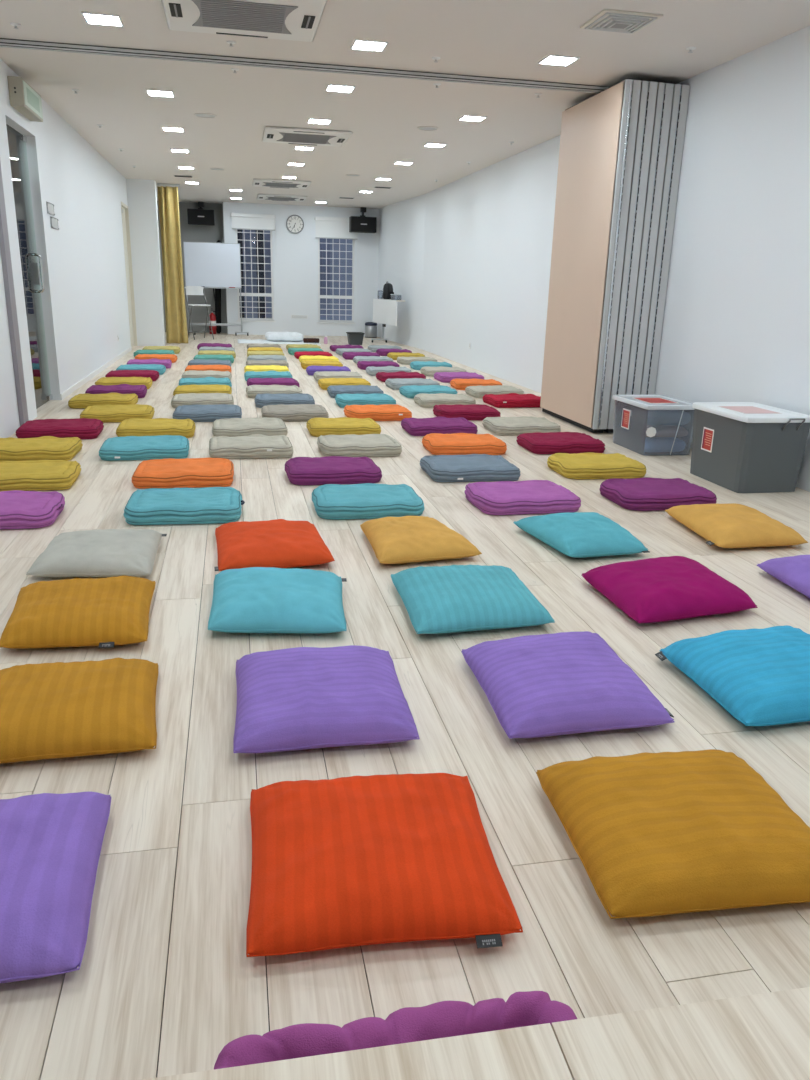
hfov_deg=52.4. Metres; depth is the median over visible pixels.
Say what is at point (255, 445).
floor mat
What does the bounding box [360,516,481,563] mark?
pillow
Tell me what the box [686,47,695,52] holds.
sprinkler
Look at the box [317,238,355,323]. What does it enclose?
window
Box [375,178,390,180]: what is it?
recessed light
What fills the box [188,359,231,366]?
floor mat
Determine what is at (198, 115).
speaker grille
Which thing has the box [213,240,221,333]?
pole
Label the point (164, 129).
diffuser
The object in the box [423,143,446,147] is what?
recessed light
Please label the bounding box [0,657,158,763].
pillow
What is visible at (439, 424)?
floor mat
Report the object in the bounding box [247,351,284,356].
floor mat
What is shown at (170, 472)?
floor mat
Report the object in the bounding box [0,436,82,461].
floor mat
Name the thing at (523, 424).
floor mat
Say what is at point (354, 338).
crate
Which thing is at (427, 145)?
diffuser
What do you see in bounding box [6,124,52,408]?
door
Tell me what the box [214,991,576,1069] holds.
pillow
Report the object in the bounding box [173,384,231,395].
floor mat
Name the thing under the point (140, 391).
floor mat
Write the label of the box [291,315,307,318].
air vent
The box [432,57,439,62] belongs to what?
sprinkler
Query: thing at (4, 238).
trim
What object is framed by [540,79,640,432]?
partition panel
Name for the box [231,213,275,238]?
roller blind
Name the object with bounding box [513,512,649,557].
pillow
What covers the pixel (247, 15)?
return grille
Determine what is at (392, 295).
clear box
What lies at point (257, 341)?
sheet
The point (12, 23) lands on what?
sprinkler
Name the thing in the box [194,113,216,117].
ceiling speaker
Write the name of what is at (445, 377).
cushion
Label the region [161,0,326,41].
air conditioner
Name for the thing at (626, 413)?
print
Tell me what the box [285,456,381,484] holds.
floor mat
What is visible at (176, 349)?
floor mat
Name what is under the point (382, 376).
floor mat
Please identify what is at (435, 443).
floor mat
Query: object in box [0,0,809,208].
ceiling
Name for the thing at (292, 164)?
recessed light
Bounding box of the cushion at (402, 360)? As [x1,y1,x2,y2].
[397,357,436,364]
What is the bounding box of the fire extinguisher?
[209,308,217,333]
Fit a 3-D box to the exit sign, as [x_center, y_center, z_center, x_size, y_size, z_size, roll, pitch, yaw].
[-3.219,-3.741,7.005,0.116,0.215,0.721,-2,18,-11]
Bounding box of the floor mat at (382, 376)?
[376,371,425,381]
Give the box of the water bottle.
[324,335,327,343]
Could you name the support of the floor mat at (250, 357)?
on the floor
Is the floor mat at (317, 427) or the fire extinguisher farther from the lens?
the fire extinguisher
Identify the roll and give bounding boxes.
[303,338,318,342]
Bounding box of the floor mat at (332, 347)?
[330,345,363,351]
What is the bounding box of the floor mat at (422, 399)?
[414,393,475,407]
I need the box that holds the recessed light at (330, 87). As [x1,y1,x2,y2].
[325,84,355,92]
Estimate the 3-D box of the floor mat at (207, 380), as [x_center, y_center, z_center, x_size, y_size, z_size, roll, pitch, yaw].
[-2.301,-1.807,9.488,0.594,0.098,0.483,-3,18,-14]
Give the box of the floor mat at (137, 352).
[133,350,174,356]
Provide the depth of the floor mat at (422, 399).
8.45 m
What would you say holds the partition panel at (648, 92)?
hanging from the ceiling track
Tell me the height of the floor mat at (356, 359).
0.099 m
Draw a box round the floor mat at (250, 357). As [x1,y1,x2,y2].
[247,355,286,361]
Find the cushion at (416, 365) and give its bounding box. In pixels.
[410,361,451,369]
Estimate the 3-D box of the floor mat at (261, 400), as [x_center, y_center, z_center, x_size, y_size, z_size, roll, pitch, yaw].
[-1.213,-1.408,8.303,0.597,0.098,0.480,-1,17,-9]
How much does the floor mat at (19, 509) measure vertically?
0.099 m
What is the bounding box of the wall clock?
[286,215,303,233]
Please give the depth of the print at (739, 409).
5.36 m
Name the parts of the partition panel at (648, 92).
panel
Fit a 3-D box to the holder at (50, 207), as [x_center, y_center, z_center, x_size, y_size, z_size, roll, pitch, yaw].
[-3.463,-3.237,8.050,0.014,0.110,0.330,-2,18,-11]
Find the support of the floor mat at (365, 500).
on the floor
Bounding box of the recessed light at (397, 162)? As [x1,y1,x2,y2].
[394,161,413,164]
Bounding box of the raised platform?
[143,987,809,1079]
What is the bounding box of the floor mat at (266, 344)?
[247,343,280,348]
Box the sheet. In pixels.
[238,339,320,344]
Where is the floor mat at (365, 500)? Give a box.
[312,483,424,519]
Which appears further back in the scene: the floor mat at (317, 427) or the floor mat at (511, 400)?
the floor mat at (511, 400)
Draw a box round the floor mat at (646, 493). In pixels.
[599,477,716,510]
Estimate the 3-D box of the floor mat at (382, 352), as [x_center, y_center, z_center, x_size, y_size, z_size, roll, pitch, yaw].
[-0.192,-3.303,14.489,0.600,0.099,0.483,-2,18,-12]
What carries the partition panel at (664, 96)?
hanging from the ceiling track
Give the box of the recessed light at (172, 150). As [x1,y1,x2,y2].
[170,149,189,152]
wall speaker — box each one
[187,202,214,225]
[349,207,376,232]
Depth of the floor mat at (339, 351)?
14.20 m
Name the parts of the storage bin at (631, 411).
lid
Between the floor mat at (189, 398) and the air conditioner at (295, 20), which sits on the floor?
the floor mat at (189, 398)
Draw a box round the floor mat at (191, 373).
[181,370,231,379]
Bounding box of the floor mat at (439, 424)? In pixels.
[401,416,477,435]
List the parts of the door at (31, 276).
handle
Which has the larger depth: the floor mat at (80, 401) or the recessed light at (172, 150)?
the recessed light at (172, 150)
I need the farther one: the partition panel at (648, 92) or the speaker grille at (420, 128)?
the speaker grille at (420, 128)
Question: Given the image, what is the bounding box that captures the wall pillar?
[126,179,164,345]
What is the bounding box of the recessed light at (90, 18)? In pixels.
[81,12,123,26]
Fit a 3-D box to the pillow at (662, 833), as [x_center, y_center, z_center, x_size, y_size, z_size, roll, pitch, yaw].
[0.637,0.628,1.870,0.577,0.125,0.528,-2,18,-11]
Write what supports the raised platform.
on the floor
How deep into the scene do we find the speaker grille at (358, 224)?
18.25 m
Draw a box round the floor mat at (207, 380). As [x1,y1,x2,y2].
[179,377,231,386]
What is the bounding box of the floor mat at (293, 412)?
[261,404,328,421]
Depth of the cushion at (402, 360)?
12.85 m
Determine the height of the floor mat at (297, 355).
0.099 m
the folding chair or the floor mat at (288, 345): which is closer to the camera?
the floor mat at (288, 345)
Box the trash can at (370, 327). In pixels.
[365,322,376,337]
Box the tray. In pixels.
[204,287,240,288]
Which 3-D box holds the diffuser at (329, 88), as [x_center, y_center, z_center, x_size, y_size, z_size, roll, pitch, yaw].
[-0.560,-3.899,7.111,0.208,0.005,0.208,-2,18,-11]
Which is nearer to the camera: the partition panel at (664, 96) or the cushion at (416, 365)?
the partition panel at (664, 96)
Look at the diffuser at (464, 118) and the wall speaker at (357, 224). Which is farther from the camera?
the wall speaker at (357, 224)
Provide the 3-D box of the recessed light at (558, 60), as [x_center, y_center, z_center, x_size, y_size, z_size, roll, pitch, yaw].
[1.125,-3.520,6.047,0.236,0.008,0.236,-2,18,-11]
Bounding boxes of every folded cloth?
[644,437,685,451]
[646,425,688,436]
[647,410,690,424]
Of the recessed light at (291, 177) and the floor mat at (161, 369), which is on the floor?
the floor mat at (161, 369)
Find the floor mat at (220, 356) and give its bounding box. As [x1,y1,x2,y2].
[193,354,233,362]
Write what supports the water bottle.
on the floor
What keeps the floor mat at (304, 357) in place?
on the floor
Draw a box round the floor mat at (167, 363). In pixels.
[127,359,171,368]
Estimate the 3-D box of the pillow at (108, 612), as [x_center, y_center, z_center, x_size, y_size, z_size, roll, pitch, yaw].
[-1.169,0.248,2.957,0.522,0.110,0.606,-2,18,-11]
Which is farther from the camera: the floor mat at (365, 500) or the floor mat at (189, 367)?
the floor mat at (189, 367)
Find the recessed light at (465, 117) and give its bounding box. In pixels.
[458,115,486,121]
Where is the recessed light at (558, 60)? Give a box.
[537,55,579,65]
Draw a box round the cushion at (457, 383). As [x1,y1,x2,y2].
[450,378,501,389]
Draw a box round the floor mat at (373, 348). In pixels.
[368,345,401,351]
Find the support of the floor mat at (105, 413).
on the floor
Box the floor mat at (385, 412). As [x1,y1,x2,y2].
[344,404,411,420]
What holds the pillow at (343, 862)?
on the floor
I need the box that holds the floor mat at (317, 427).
[306,417,380,436]
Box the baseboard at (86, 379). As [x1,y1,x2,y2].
[60,347,131,399]
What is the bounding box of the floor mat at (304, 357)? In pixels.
[299,355,338,361]
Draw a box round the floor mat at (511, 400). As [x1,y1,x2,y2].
[483,393,540,407]
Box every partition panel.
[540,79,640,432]
[603,81,657,432]
[625,82,673,394]
[640,84,689,394]
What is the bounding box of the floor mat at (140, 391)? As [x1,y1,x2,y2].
[85,384,146,397]
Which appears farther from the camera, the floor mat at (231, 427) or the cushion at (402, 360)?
the cushion at (402, 360)
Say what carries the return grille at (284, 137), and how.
attached to the air conditioner at (272, 134)
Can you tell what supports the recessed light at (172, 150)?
in the ceiling
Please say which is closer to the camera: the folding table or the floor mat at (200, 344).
the floor mat at (200, 344)
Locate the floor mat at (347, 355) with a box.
[342,352,379,359]
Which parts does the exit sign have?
sign panel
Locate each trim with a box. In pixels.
[0,163,28,425]
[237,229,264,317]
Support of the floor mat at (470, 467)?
on the floor
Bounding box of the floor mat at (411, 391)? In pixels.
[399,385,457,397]
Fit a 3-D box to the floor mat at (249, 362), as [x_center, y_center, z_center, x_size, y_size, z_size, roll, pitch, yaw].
[-1.974,-2.517,11.803,0.594,0.098,0.483,-3,18,-13]
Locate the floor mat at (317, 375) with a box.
[313,371,362,381]
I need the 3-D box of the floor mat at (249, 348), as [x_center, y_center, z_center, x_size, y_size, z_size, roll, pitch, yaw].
[-2.388,-3.226,14.047,0.597,0.099,0.482,-1,18,-9]
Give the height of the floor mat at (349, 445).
0.098 m
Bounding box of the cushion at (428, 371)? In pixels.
[420,366,466,375]
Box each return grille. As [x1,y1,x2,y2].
[192,0,297,33]
[263,182,299,187]
[266,197,297,200]
[277,133,336,143]
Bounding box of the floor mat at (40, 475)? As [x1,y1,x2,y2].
[0,460,80,491]
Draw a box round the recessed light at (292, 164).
[287,162,304,165]
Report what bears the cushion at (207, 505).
on the floor
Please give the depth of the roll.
16.49 m
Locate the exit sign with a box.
[7,76,42,121]
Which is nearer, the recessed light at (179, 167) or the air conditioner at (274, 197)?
the recessed light at (179, 167)
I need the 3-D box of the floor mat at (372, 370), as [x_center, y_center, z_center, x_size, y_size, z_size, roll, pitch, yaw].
[-0.228,-2.336,11.374,0.594,0.098,0.482,-1,18,-9]
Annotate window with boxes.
[235,229,275,321]
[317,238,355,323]
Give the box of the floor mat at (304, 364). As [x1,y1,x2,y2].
[301,360,342,368]
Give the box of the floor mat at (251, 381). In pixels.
[247,378,299,386]
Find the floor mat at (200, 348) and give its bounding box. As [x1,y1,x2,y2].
[199,347,234,351]
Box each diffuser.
[84,14,120,25]
[148,91,172,96]
[163,128,182,131]
[172,150,187,151]
[296,147,312,149]
[309,119,329,123]
[327,86,352,91]
[353,41,385,50]
[426,144,443,146]
[461,116,483,120]
[541,56,574,64]
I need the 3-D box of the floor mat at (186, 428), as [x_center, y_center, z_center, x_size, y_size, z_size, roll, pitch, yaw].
[-1.985,-0.898,6.589,0.600,0.099,0.483,-2,18,-13]
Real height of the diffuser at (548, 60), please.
0.005 m
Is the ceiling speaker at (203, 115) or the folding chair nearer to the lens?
the ceiling speaker at (203, 115)
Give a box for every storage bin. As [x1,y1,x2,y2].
[613,395,694,455]
[690,402,809,492]
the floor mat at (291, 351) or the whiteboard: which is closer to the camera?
the floor mat at (291, 351)
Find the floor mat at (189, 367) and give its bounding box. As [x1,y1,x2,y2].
[185,365,231,371]
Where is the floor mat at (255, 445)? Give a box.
[209,434,292,458]
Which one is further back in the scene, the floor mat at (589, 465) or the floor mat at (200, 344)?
the floor mat at (200, 344)
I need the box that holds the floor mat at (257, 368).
[244,365,288,372]
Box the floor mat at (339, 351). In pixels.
[335,348,371,355]
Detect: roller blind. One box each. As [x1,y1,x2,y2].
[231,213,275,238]
[315,216,357,265]
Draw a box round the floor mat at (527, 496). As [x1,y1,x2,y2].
[464,480,580,514]
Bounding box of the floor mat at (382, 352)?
[376,349,411,355]
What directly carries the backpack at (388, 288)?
on the folding table
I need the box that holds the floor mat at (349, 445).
[317,434,401,456]
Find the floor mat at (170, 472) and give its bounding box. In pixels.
[132,458,233,487]
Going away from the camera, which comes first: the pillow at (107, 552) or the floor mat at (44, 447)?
the pillow at (107, 552)
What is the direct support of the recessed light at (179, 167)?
in the ceiling
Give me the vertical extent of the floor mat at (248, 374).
0.098 m
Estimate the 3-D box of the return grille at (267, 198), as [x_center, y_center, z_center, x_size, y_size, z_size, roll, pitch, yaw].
[-2.477,-6.841,16.517,0.640,0.009,0.580,-2,18,-11]
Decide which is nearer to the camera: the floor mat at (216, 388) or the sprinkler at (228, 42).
the sprinkler at (228, 42)
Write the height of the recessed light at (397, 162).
0.008 m
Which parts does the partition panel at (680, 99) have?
panel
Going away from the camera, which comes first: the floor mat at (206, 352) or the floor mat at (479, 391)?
the floor mat at (479, 391)
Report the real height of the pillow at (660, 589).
0.121 m
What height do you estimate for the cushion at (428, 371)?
0.099 m
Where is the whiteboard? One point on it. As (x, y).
(207, 264)
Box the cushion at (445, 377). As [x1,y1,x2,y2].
[434,372,483,382]
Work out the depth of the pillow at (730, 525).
4.12 m
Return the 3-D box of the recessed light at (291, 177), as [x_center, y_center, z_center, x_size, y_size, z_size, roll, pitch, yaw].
[-1.869,-5.856,13.298,0.236,0.008,0.236,-2,18,-11]
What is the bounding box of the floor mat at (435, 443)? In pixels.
[422,433,506,454]
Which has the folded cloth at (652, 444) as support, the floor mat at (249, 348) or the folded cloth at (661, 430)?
the folded cloth at (661, 430)
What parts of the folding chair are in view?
leg, backrest, seat, leg, leg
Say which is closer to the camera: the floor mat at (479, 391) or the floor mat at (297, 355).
the floor mat at (479, 391)
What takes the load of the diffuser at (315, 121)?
attached to the recessed light at (310, 120)
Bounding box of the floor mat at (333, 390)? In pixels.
[327,385,383,397]
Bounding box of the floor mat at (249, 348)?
[247,347,282,351]
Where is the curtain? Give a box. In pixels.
[157,183,187,342]
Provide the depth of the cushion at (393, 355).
13.59 m
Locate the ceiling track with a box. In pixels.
[0,38,608,92]
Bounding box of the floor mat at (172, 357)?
[134,354,177,362]
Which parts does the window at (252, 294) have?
sill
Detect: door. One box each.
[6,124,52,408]
[121,202,137,346]
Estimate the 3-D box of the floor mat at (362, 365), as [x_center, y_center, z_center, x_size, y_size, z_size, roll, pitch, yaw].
[-0.396,-2.572,12.120,0.597,0.098,0.480,-2,18,-11]
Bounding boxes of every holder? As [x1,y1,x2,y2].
[46,201,54,215]
[50,217,58,229]
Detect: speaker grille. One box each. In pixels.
[188,209,213,223]
[196,114,214,117]
[351,217,375,231]
[419,127,436,129]
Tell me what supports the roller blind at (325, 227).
attached to the window at (326, 296)
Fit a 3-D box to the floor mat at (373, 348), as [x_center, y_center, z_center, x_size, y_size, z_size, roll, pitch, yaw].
[-0.376,-3.548,15.261,0.600,0.099,0.483,-3,18,-13]
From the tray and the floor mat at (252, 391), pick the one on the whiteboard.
the tray
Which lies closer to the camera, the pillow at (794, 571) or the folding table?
the pillow at (794, 571)
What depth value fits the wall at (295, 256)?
18.71 m
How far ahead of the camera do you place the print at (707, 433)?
5.44 m
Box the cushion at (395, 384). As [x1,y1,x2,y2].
[385,378,439,389]
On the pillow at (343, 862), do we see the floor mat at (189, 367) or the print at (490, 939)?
the print at (490, 939)
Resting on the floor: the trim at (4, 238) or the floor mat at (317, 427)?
the floor mat at (317, 427)
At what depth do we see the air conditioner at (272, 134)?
9.32 m
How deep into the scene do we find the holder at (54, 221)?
8.20 m
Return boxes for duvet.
[265,332,303,340]
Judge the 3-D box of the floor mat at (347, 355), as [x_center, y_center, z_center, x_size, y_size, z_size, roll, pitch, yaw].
[-0.726,-3.050,13.632,0.600,0.096,0.486,-1,18,-10]
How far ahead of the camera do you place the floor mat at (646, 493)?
4.78 m
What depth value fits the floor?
2.11 m
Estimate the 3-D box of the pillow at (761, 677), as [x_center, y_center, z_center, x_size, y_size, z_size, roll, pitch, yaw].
[1.182,0.403,2.645,0.606,0.124,0.586,-2,18,-11]
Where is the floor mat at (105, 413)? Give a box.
[80,404,154,422]
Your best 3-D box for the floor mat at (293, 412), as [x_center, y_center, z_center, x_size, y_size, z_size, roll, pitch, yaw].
[-1.014,-1.170,7.552,0.597,0.099,0.482,-2,18,-11]
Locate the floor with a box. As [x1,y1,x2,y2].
[0,332,809,1079]
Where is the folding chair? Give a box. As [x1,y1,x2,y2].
[184,286,213,339]
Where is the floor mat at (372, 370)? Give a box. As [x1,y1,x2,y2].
[366,366,410,375]
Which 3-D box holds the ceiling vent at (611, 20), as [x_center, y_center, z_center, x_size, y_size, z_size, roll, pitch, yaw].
[1.340,-3.216,5.129,0.380,0.031,0.380,-2,18,-11]
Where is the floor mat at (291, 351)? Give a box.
[288,348,322,354]
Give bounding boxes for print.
[482,939,495,944]
[623,410,629,427]
[635,398,675,402]
[703,429,712,450]
[720,406,777,412]
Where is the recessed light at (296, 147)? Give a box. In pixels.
[294,146,313,150]
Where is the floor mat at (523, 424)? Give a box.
[482,416,560,434]
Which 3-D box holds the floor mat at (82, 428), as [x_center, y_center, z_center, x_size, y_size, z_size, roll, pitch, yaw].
[-2.691,-0.873,6.447,0.597,0.099,0.482,-2,18,-12]
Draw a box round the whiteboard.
[183,241,248,335]
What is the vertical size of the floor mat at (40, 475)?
0.096 m
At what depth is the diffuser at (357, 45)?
5.80 m
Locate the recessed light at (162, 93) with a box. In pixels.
[146,89,174,96]
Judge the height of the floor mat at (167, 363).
0.098 m
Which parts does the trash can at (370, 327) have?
bin lid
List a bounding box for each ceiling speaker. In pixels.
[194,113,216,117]
[417,126,438,130]
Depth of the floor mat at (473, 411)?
7.69 m
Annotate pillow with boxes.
[0,575,155,648]
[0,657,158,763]
[0,792,110,982]
[26,529,166,576]
[208,567,346,632]
[214,519,334,570]
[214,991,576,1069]
[233,645,419,752]
[246,773,522,956]
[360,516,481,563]
[391,565,554,633]
[461,631,674,737]
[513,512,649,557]
[536,749,809,918]
[582,556,757,622]
[655,625,809,725]
[665,503,807,547]
[757,555,809,597]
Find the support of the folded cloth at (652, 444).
in the storage bin at (631, 411)
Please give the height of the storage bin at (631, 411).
0.386 m
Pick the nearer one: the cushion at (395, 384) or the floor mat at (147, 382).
the floor mat at (147, 382)
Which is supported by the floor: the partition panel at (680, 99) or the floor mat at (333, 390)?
the floor mat at (333, 390)
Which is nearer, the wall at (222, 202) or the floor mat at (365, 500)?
the floor mat at (365, 500)
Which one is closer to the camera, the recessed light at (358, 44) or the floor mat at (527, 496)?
the floor mat at (527, 496)
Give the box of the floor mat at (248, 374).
[244,370,292,380]
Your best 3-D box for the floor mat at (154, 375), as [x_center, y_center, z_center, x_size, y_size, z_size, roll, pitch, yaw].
[-3.318,-2.007,10.042,0.597,0.099,0.482,-2,18,-10]
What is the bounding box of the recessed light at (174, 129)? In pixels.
[162,127,184,131]
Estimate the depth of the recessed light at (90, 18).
5.37 m
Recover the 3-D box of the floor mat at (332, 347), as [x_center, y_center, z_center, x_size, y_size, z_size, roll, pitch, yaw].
[-1.072,-3.523,15.121,0.594,0.098,0.483,-2,18,-11]
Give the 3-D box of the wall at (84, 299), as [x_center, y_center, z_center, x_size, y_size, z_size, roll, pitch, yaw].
[-3.521,-2.786,7.977,0.160,2.800,23.050,-2,18,-11]
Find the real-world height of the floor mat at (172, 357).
0.098 m
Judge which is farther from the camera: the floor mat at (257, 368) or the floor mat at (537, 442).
the floor mat at (257, 368)
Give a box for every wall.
[0,59,130,437]
[157,201,226,332]
[222,202,227,333]
[223,202,378,335]
[377,26,809,491]
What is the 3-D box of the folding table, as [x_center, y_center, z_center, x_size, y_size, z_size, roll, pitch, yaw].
[-0.410,-4.503,16.999,0.350,0.890,1.444,-5,18,-20]
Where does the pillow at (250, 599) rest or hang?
on the floor
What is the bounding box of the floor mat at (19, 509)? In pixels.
[0,490,64,529]
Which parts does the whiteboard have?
post, board frame, post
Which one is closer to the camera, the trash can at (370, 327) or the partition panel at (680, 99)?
the partition panel at (680, 99)
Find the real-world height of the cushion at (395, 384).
0.096 m
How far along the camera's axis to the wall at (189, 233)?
18.54 m
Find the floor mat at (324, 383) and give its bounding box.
[318,378,370,389]
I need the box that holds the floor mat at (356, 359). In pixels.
[353,356,392,363]
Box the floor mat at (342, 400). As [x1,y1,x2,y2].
[335,393,395,407]
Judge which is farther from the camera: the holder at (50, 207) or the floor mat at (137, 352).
the floor mat at (137, 352)
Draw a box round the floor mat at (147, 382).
[95,377,152,388]
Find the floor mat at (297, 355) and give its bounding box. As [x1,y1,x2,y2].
[294,351,332,358]
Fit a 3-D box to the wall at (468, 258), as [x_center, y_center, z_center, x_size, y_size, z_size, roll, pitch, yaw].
[1.701,-2.967,9.024,0.400,2.800,23.050,-2,18,-11]
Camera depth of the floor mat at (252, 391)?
8.79 m
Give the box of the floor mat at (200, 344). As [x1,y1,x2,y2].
[197,343,231,349]
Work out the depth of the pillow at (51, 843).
1.58 m
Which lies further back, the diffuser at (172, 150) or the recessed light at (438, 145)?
the diffuser at (172, 150)
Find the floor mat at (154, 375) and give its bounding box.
[105,370,158,381]
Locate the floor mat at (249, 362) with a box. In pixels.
[246,360,288,367]
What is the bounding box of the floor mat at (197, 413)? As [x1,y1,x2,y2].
[173,404,241,421]
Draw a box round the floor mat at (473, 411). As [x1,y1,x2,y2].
[433,404,500,419]
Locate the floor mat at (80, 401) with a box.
[68,393,137,408]
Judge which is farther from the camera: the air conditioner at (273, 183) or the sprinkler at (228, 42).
the air conditioner at (273, 183)
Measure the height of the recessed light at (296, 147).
0.008 m
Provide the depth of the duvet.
16.77 m
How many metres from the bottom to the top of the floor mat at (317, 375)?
0.096 m
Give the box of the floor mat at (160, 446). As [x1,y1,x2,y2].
[99,435,188,460]
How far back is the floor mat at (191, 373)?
10.04 m
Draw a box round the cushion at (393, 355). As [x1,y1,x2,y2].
[387,352,424,359]
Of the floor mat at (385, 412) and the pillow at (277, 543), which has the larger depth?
the floor mat at (385, 412)
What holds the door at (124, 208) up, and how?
in the wall at (84, 299)
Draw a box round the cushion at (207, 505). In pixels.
[123,487,244,524]
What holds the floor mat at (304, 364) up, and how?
on the floor
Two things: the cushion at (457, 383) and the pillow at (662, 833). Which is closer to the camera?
the pillow at (662, 833)
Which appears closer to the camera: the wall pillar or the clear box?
the wall pillar
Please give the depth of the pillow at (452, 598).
3.04 m
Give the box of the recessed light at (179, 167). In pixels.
[177,166,193,168]
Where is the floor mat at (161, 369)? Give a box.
[116,364,165,374]
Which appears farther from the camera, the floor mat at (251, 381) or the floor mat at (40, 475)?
the floor mat at (251, 381)
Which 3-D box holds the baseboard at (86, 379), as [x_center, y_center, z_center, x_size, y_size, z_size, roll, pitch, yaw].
[-4.053,-2.350,11.143,0.012,0.060,6.220,-2,18,-11]
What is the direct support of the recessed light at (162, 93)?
in the ceiling
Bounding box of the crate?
[346,332,364,344]
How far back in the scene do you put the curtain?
15.12 m
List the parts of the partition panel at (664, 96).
panel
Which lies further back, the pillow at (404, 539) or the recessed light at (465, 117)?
the recessed light at (465, 117)
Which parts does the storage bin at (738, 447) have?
lid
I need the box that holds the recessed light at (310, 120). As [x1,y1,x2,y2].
[307,118,331,124]
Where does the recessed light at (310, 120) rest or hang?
in the ceiling
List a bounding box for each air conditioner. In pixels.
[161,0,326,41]
[252,179,310,188]
[256,194,306,201]
[262,126,352,146]
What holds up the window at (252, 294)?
in the wall at (295, 256)
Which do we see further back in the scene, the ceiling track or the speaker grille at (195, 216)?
the speaker grille at (195, 216)
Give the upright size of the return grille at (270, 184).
0.009 m
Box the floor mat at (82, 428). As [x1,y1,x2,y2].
[16,418,103,438]
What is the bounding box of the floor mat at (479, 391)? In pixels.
[465,385,523,397]
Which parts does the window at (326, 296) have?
sill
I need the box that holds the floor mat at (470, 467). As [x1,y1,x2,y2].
[420,454,520,481]
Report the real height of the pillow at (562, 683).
0.122 m
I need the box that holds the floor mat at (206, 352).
[198,350,235,357]
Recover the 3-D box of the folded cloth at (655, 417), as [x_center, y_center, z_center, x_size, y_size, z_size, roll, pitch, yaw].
[1.956,-0.993,6.483,0.375,0.121,0.551,-2,18,-11]
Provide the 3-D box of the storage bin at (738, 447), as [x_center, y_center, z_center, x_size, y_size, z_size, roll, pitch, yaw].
[2.237,-0.615,5.403,0.484,0.483,0.675,-2,18,-11]
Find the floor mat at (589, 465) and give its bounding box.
[547,452,646,478]
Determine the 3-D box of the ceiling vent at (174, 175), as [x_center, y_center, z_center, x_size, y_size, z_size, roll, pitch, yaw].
[-3.649,-5.985,13.555,0.300,0.009,0.180,-2,18,-11]
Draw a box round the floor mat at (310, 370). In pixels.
[306,365,350,375]
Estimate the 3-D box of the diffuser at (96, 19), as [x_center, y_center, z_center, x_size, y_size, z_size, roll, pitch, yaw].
[-1.971,-3.399,5.377,0.208,0.005,0.208,-2,18,-11]
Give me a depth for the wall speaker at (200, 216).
18.02 m
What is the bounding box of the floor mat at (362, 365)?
[357,361,399,369]
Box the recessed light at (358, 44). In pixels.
[350,39,388,51]
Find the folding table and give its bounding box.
[371,299,404,342]
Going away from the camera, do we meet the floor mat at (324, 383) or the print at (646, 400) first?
the print at (646, 400)
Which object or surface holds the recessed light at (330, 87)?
in the ceiling
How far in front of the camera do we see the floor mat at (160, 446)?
5.66 m
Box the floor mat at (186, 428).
[116,418,195,437]
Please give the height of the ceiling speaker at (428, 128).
0.008 m
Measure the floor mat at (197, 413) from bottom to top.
0.099 m
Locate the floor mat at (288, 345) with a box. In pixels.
[286,344,320,349]
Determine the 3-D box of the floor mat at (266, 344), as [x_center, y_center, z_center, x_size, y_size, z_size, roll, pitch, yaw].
[-2.542,-3.473,14.826,0.594,0.098,0.483,-3,18,-13]
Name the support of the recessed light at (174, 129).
in the ceiling
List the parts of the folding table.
panel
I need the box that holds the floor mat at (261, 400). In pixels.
[255,393,314,407]
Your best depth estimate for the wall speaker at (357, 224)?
18.26 m
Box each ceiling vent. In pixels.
[174,175,192,177]
[580,9,662,33]
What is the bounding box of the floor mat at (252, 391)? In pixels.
[246,385,302,397]
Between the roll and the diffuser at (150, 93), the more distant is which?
the roll
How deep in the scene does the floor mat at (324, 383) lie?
9.64 m
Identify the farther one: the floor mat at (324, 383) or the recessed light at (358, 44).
the floor mat at (324, 383)
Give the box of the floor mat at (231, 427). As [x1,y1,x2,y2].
[212,417,287,436]
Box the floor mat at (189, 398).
[171,393,233,407]
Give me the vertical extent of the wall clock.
0.394 m
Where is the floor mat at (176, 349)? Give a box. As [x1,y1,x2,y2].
[142,346,179,353]
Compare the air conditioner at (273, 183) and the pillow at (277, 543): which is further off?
the air conditioner at (273, 183)
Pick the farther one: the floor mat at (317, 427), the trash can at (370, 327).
the trash can at (370, 327)
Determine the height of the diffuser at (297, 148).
0.005 m
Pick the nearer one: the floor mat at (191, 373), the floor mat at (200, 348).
the floor mat at (191, 373)
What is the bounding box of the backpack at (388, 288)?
[383,282,393,298]
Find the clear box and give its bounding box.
[390,294,401,299]
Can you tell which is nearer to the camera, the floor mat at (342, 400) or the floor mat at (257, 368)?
the floor mat at (342, 400)
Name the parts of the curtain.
rail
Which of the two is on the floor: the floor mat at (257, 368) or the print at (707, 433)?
the floor mat at (257, 368)
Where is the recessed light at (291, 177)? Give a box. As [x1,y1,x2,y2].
[281,176,296,178]
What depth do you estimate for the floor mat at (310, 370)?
11.02 m
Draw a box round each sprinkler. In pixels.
[10,22,20,28]
[226,41,235,46]
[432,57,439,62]
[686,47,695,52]
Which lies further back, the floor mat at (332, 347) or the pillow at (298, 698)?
the floor mat at (332, 347)
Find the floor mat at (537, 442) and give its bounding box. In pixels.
[516,432,604,453]

